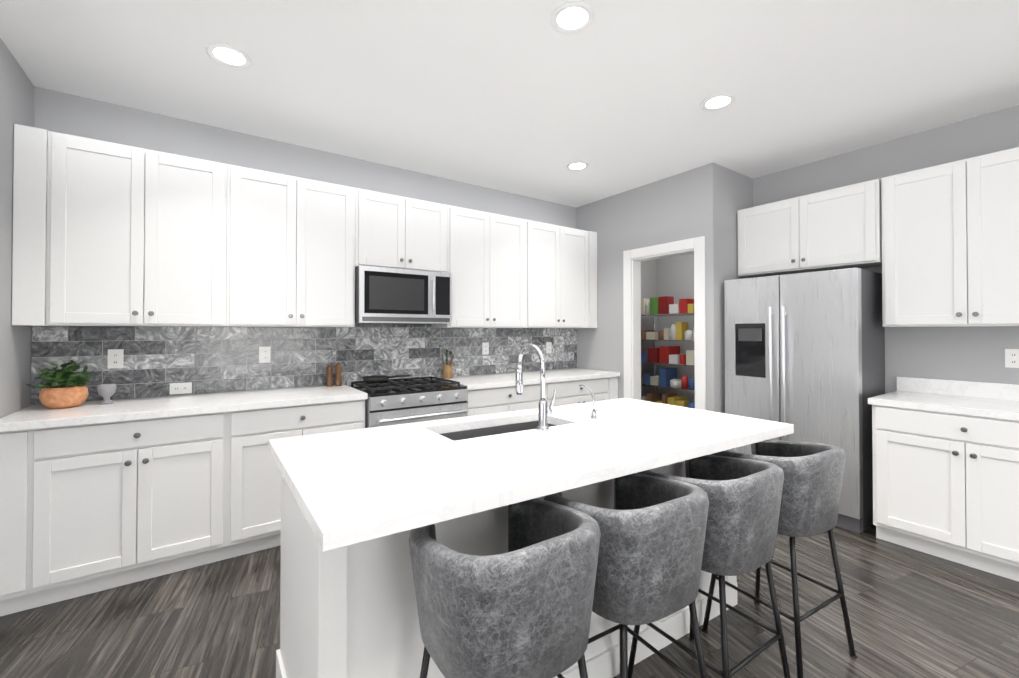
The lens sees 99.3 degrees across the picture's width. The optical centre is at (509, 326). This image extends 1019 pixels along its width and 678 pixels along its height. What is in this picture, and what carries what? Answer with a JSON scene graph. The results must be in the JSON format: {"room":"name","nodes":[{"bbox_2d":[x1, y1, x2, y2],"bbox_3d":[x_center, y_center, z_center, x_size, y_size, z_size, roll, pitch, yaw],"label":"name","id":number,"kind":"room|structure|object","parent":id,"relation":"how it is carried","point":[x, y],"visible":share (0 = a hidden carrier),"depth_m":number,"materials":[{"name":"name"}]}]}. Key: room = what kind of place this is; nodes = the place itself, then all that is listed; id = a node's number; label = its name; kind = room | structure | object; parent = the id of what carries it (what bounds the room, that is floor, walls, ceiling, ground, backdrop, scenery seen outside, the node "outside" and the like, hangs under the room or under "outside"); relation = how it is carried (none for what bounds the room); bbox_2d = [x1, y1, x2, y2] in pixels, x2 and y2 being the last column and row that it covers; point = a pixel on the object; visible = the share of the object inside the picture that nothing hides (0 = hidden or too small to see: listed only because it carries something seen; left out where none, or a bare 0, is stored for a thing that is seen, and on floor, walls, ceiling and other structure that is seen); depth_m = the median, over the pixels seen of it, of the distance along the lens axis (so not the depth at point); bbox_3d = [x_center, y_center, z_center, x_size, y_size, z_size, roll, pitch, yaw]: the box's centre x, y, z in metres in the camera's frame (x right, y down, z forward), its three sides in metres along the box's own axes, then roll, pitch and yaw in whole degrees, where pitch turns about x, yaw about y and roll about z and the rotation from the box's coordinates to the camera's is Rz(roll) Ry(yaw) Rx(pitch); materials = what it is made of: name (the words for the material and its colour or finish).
{"room":"kitchen","nodes":[
{"label":"kitchen","id":0,"kind":"room"},
{"bbox_2d":[0,38,33,418],"bbox_3d":[-2.421,-0.008,1.937,0.120,2.740,1.200,0,-1,-35],"label":"wall","id":1,"kind":"structure","parent":0,"point":[16,96],"depth_m":2.18,"materials":[{"name":"grey paint"}]},
{"bbox_2d":[31,86,656,395],"bbox_3d":[-1.837,0.005,3.156,9.440,2.740,0.120,0,-1,-35],"label":"wall","id":2,"kind":"structure","parent":0,"point":[63,113],"depth_m":3.19,"materials":[{"name":"grey paint"}]},
{"bbox_2d":[40,128,243,326],"bbox_3d":[-2.167,-0.516,2.651,0.871,1.030,0.327,0,-1,-35],"label":"upper cabinet","id":3,"kind":"object","parent":2,"relation":"attached to","point":[105,233],"depth_m":2.48,"materials":[{"name":"white wood"}]},
{"bbox_2d":[244,167,367,326],"bbox_3d":[-1.548,-0.511,3.087,0.949,1.030,0.327,0,-1,-35],"label":"upper cabinet","id":4,"kind":"object","parent":2,"relation":"attached to","point":[305,240],"depth_m":2.97,"materials":[{"name":"white wood"}]},
{"bbox_2d":[368,190,451,272],"bbox_3d":[-0.913,-0.731,3.536,0.755,0.580,0.327,0,-1,-35],"label":"upper cabinet","id":5,"kind":"object","parent":2,"relation":"attached to","point":[404,232],"depth_m":3.42,"materials":[{"name":"white wood"}]},
{"bbox_2d":[355,265,451,323],"bbox_3d":[-0.879,-0.229,3.483,0.746,0.415,0.446,0,-1,-35],"label":"microwave","id":6,"kind":"object","parent":5,"relation":"attached to","point":[384,295],"visible":0.96,"depth_m":3.31,"materials":[{"name":"silver metal"}]},
{"bbox_2d":[432,206,535,327],"bbox_3d":[-0.267,-0.502,3.988,0.974,1.030,0.327,0,-1,-35],"label":"upper cabinet","id":7,"kind":"object","parent":2,"relation":"attached to","point":[494,255],"depth_m":3.87,"materials":[{"name":"white wood"}]},
{"bbox_2d":[536,221,591,327],"bbox_3d":[0.381,-0.497,4.445,0.916,1.030,0.327,0,-1,-35],"label":"upper cabinet","id":8,"kind":"object","parent":2,"relation":"attached to","point":[563,254],"depth_m":4.36,"materials":[{"name":"white wood"}]},
{"bbox_2d":[0,524,1018,677],"bbox_3d":[0.164,1.394,0.196,9.560,0.100,7.240,0,-1,-35],"label":"floor","id":9,"kind":"structure","parent":0,"point":[912,613],"depth_m":1.97,"materials":[{"name":"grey wood"}]},
{"bbox_2d":[0,427,55,616],"bbox_3d":[-2.456,0.925,2.262,0.203,0.880,0.606,0,-1,-35],"label":"base cabinet","id":10,"kind":"object","parent":9,"relation":"on","point":[27,457],"depth_m":2.04,"materials":[{"name":"white wood"}]},
{"bbox_2d":[52,410,247,602],"bbox_3d":[-2.080,0.928,2.527,0.854,0.880,0.606,0,-1,-35],"label":"base cabinet","id":11,"kind":"object","parent":9,"relation":"on","point":[86,509],"depth_m":2.28,"materials":[{"name":"white wood"}]},
{"bbox_2d":[244,399,364,554],"bbox_3d":[-1.501,0.932,2.934,0.866,0.880,0.606,0,-1,-35],"label":"base cabinet","id":12,"kind":"object","parent":9,"relation":"on","point":[262,476],"depth_m":2.62,"materials":[{"name":"white wood"}]},
{"bbox_2d":[345,375,467,427],"bbox_3d":[-0.795,0.904,3.352,0.744,0.945,0.704,0,-1,-35],"label":"range","id":13,"kind":"object","parent":9,"relation":"on","point":[400,400],"visible":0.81,"depth_m":3.13,"materials":[{"name":"silver metal"}]},
{"bbox_2d":[362,374,410,382],"bbox_3d":[-0.969,0.400,3.359,0.311,0.062,0.311,0,-1,-35],"label":"pan","id":14,"kind":"object","parent":13,"relation":"on","point":[376,379],"visible":1,"depth_m":3.33,"materials":[{"name":"metal"}]},
{"bbox_2d":[409,498,600,677],"bbox_3d":[-0.015,0.921,1.133,0.444,0.870,0.435,0,-1,-34],"label":"stool","id":15,"kind":"object","parent":9,"relation":"on","point":[522,608],"visible":0.94,"depth_m":0.96,"materials":[{"name":"grey fabric"}]},
{"bbox_2d":[275,462,736,677],"bbox_3d":[0.104,0.922,1.910,1.914,0.880,0.814,0,-1,-35],"label":"kitchen island","id":16,"kind":"object","parent":9,"relation":"on","point":[361,623],"depth_m":1.26,"materials":[{"name":"white wood"}]},
{"bbox_2d":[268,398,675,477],"bbox_3d":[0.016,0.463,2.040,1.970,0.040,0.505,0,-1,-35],"label":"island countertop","id":17,"kind":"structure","parent":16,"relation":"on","point":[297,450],"depth_m":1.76,"materials":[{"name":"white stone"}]},
{"bbox_2d":[516,343,556,430],"bbox_3d":[0.112,0.258,1.921,0.090,0.366,0.213,0,-1,-35],"label":"faucet","id":18,"kind":"object","parent":17,"relation":"on","point":[544,411],"visible":1,"depth_m":1.84,"materials":[{"name":"silver metal"}]},
{"bbox_2d":[579,385,598,418],"bbox_3d":[0.387,0.366,2.105,0.032,0.154,0.126,0,-1,-35],"label":"tap","id":19,"kind":"object","parent":17,"relation":"on","point":[593,414],"visible":1,"depth_m":2.08,"materials":[{"name":"silver metal"}]},
{"bbox_2d":[284,406,793,577],"bbox_3d":[0.289,0.459,1.653,1.970,0.040,0.653,0,-1,-35],"label":"island countertop","id":20,"kind":"structure","parent":16,"relation":"on","point":[362,511],"depth_m":1.34,"materials":[{"name":"white stone"}]},
{"bbox_2d":[436,418,559,441],"bbox_3d":[-0.033,0.572,1.944,0.644,0.204,0.349,0,-1,-35],"label":"sink","id":21,"kind":"object","parent":20,"relation":"in","point":[461,432],"depth_m":2.08,"materials":[{"name":"silver metal"}]},
{"bbox_2d":[467,382,555,415],"bbox_3d":[-0.149,0.942,3.886,0.901,0.880,0.606,0,-1,-35],"label":"base cabinet","id":22,"kind":"object","parent":9,"relation":"on","point":[498,399],"depth_m":3.60,"materials":[{"name":"white wood"}]},
{"bbox_2d":[556,377,611,405],"bbox_3d":[0.458,0.947,4.314,0.889,0.880,0.606,0,-1,-35],"label":"base cabinet","id":23,"kind":"object","parent":9,"relation":"on","point":[568,392],"depth_m":4.12,"materials":[{"name":"white wood"}]},
{"bbox_2d":[0,324,619,431],"bbox_3d":[-0.797,0.238,3.423,4.244,0.517,0.633,0,-1,-35],"label":"countertop","id":24,"kind":"structure","parent":23,"relation":"on","point":[222,369],"depth_m":3.01,"materials":[{"name":"white stone"}]},
{"bbox_2d":[26,360,92,408],"bbox_3d":[-2.464,0.315,2.376,0.262,0.262,0.252,0,-1,-35],"label":"potted plant","id":25,"kind":"object","parent":24,"relation":"on","point":[64,389],"visible":1,"depth_m":2.34,"materials":[{"name":"plant"}]},
{"bbox_2d":[97,384,116,404],"bbox_3d":[-2.326,0.392,2.502,0.084,0.110,0.084,0,-1,-35],"label":"urn","id":26,"kind":"object","parent":24,"relation":"on","point":[106,392],"visible":1,"depth_m":2.48,"materials":[{"name":"ceramic"}]},
{"bbox_2d":[108,349,123,368],"bbox_3d":[-2.414,0.200,2.654,0.072,0.116,0.008,0,-1,-35],"label":"electrical outlet","id":27,"kind":"object","parent":24,"relation":"attached to","point":[115,358],"visible":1,"depth_m":2.65,"materials":[{"name":"white plastic"}]},
{"bbox_2d":[170,382,191,394],"bbox_3d":[-2.152,0.406,2.836,0.116,0.072,0.008,0,-1,-35],"label":"electrical outlet","id":28,"kind":"object","parent":24,"relation":"attached to","point":[180,388],"visible":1,"depth_m":2.83,"materials":[{"name":"white plastic"}]},
{"bbox_2d":[259,346,270,362],"bbox_3d":[-1.760,0.204,3.115,0.072,0.116,0.008,0,-1,-35],"label":"electrical outlet","id":29,"kind":"object","parent":24,"relation":"attached to","point":[264,354],"visible":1,"depth_m":3.11,"materials":[{"name":"white plastic"}]},
{"bbox_2d":[326,363,341,386],"bbox_3d":[-1.335,0.368,3.300,0.113,0.175,0.051,0,-1,-21],"label":"grinders","id":30,"kind":"object","parent":24,"relation":"on","point":[338,379],"visible":1,"depth_m":3.29,"materials":[{"name":"brown wood"}]},
{"bbox_2d":[442,349,453,377],"bbox_3d":[-0.544,0.334,3.870,0.106,0.254,0.149,0,-1,-35],"label":"utensil crock","id":31,"kind":"object","parent":24,"relation":"on","point":[447,370],"visible":0.98,"depth_m":3.84,"materials":[{"name":"brown wood"}]},
{"bbox_2d":[482,342,488,354],"bbox_3d":[-0.231,0.215,4.191,0.072,0.116,0.008,0,-1,-35],"label":"electrical outlet","id":32,"kind":"object","parent":24,"relation":"attached to","point":[485,348],"visible":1,"depth_m":4.19,"materials":[{"name":"white plastic"}]},
{"bbox_2d":[546,342,551,352],"bbox_3d":[0.423,0.230,4.652,0.072,0.116,0.008,0,-1,-35],"label":"electrical outlet","id":33,"kind":"object","parent":24,"relation":"attached to","point":[548,347],"visible":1,"depth_m":4.65,"materials":[{"name":"white plastic"}]},
{"bbox_2d":[612,377,617,398],"bbox_3d":[0.848,0.950,4.588,0.203,0.880,0.606,0,-1,-35],"label":"base cabinet","id":34,"kind":"object","parent":9,"relation":"on","point":[614,379],"depth_m":4.38,"materials":[{"name":"white wood"}]},
{"bbox_2d":[544,473,708,677],"bbox_3d":[0.362,0.923,1.369,0.444,0.870,0.435,0,-1,-31],"label":"stool","id":35,"kind":"object","parent":9,"relation":"on","point":[652,541],"visible":0.77,"depth_m":1.18,"materials":[{"name":"grey fabric"}]},
{"bbox_2d":[641,313,694,391],"bbox_3d":[2.075,0.583,4.925,0.464,1.620,1.344,0,-1,-35],"label":"shelf","id":36,"kind":"object","parent":9,"relation":"on","point":[678,314],"visible":0.25,"depth_m":5.06,"materials":[{"name":"silver metal"}]},
{"bbox_2d":[641,296,694,408],"bbox_3d":[2.027,0.451,4.899,0.280,1.607,1.250,0,-1,-35],"label":"goods","id":37,"kind":"object","parent":36,"relation":"on","point":[665,377],"visible":0.38,"depth_m":5.00},
{"bbox_2d":[628,455,790,677],"bbox_3d":[0.736,0.925,1.603,0.444,0.870,0.435,0,-1,-33],"label":"stool","id":38,"kind":"object","parent":9,"relation":"on","point":[744,496],"visible":0.69,"depth_m":1.41,"materials":[{"name":"grey fabric"}]},
{"bbox_2d":[701,440,856,677],"bbox_3d":[1.147,0.928,1.861,0.444,0.870,0.435,0,-1,-30],"label":"stool","id":39,"kind":"object","parent":9,"relation":"on","point":[812,487],"visible":0.67,"depth_m":1.67,"materials":[{"name":"grey fabric"}]},
{"bbox_2d":[724,268,884,532],"bbox_3d":[2.250,0.497,3.368,0.627,1.760,0.900,0,-1,-35],"label":"fridge","id":40,"kind":"object","parent":9,"relation":"on","point":[805,354],"visible":0.69,"depth_m":3.08,"materials":[{"name":"silver metal"}]},
{"bbox_2d":[872,405,1018,581],"bbox_3d":[2.827,0.934,2.573,0.627,0.870,0.906,0,-1,-35],"label":"base cabinet","id":41,"kind":"object","parent":9,"relation":"on","point":[945,485],"visible":1,"depth_m":2.46,"materials":[{"name":"white wood"}]},
{"bbox_2d":[868,377,1018,420],"bbox_3d":[3.043,0.425,2.267,0.632,0.139,1.695,0,-1,-35],"label":"countertop","id":42,"kind":"structure","parent":41,"relation":"on","point":[990,400],"depth_m":2.72,"materials":[{"name":"white stone"}]},
{"bbox_2d":[0,0,1018,207],"bbox_3d":[0.164,-1.446,0.225,9.560,0.100,7.240,0,-1,-35],"label":"ceiling","id":43,"kind":"structure","parent":0,"point":[523,98],"depth_m":2.37,"materials":[{"name":"white paint"}]},
{"bbox_2d":[206,43,251,68],"bbox_3d":[-1.423,-1.369,2.201,0.194,0.009,0.194,0,-1,-35],"label":"recessed light","id":44,"kind":"object","parent":43,"relation":"in","point":[228,56],"visible":1,"depth_m":2.20,"materials":[{"name":"white plastic"}]},
{"bbox_2d":[551,2,594,34],"bbox_3d":[0.281,-1.371,1.934,0.194,0.009,0.194,0,-1,-35],"label":"recessed light","id":45,"kind":"object","parent":43,"relation":"in","point":[570,18],"visible":1,"depth_m":1.93,"materials":[{"name":"white plastic"}]},
{"bbox_2d":[566,162,588,170],"bbox_3d":[0.576,-1.353,3.670,0.194,0.009,0.194,0,-1,-35],"label":"recessed light","id":46,"kind":"object","parent":43,"relation":"in","point":[576,166],"visible":0.96,"depth_m":3.68,"materials":[{"name":"white plastic"}]},
{"bbox_2d":[701,93,735,110],"bbox_3d":[1.273,-1.364,2.644,0.194,0.009,0.194,0,-1,-35],"label":"recessed light","id":47,"kind":"object","parent":43,"relation":"in","point":[717,102],"visible":0.96,"depth_m":2.64,"materials":[{"name":"white plastic"}]},
{"bbox_2d":[576,163,721,412],"bbox_3d":[1.273,0.016,4.281,0.120,2.740,1.620,0,-1,-35],"label":"wall","id":48,"kind":"structure","parent":0,"point":[683,206],"depth_m":4.12,"materials":[{"name":"grey paint"}]},
{"bbox_2d":[623,236,705,409],"bbox_3d":[1.444,0.314,4.019,0.139,2.140,0.860,0,-1,-35],"label":"door frame","id":49,"kind":"structure","parent":48,"relation":"attached to","point":[633,259],"depth_m":4.15,"materials":[{"name":"white wood"}]},
{"bbox_2d":[657,253,694,400],"bbox_3d":[2.475,0.025,5.127,0.120,2.740,1.620,0,-1,-35],"label":"wall","id":50,"kind":"structure","parent":0,"point":[675,277],"depth_m":5.51,"materials":[{"name":"grey paint"}]},
{"bbox_2d":[721,166,752,412],"bbox_3d":[2.306,0.014,4.091,1.350,2.740,0.120,0,-1,-35],"label":"wall","id":51,"kind":"structure","parent":0,"point":[736,191],"depth_m":3.74,"materials":[{"name":"grey paint"}]},
{"bbox_2d":[753,105,1018,393],"bbox_3d":[3.835,-0.009,1.805,0.120,2.740,5.380,0,-1,-35],"label":"wall","id":52,"kind":"structure","parent":0,"point":[973,353],"depth_m":3.01,"materials":[{"name":"grey paint"}]},
{"bbox_2d":[737,179,880,277],"bbox_3d":[2.395,-0.732,3.483,0.307,0.580,0.979,0,-1,-35],"label":"upper cabinet","id":53,"kind":"object","parent":52,"relation":"attached to","point":[837,228],"depth_m":3.33,"materials":[{"name":"white wood"}]},
{"bbox_2d":[877,147,1018,326],"bbox_3d":[2.942,-0.515,2.703,0.307,1.030,0.901,0,-1,-35],"label":"upper cabinet","id":54,"kind":"object","parent":52,"relation":"attached to","point":[939,244],"depth_m":2.70,"materials":[{"name":"white wood"}]},
{"bbox_2d":[1005,349,1018,367],"bbox_3d":[3.132,0.200,2.689,0.008,0.116,0.072,0,-1,-35],"label":"electrical outlet","id":55,"kind":"object","parent":52,"relation":"attached to","point":[1011,358],"visible":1,"depth_m":2.69,"materials":[{"name":"white plastic"}]}
]}

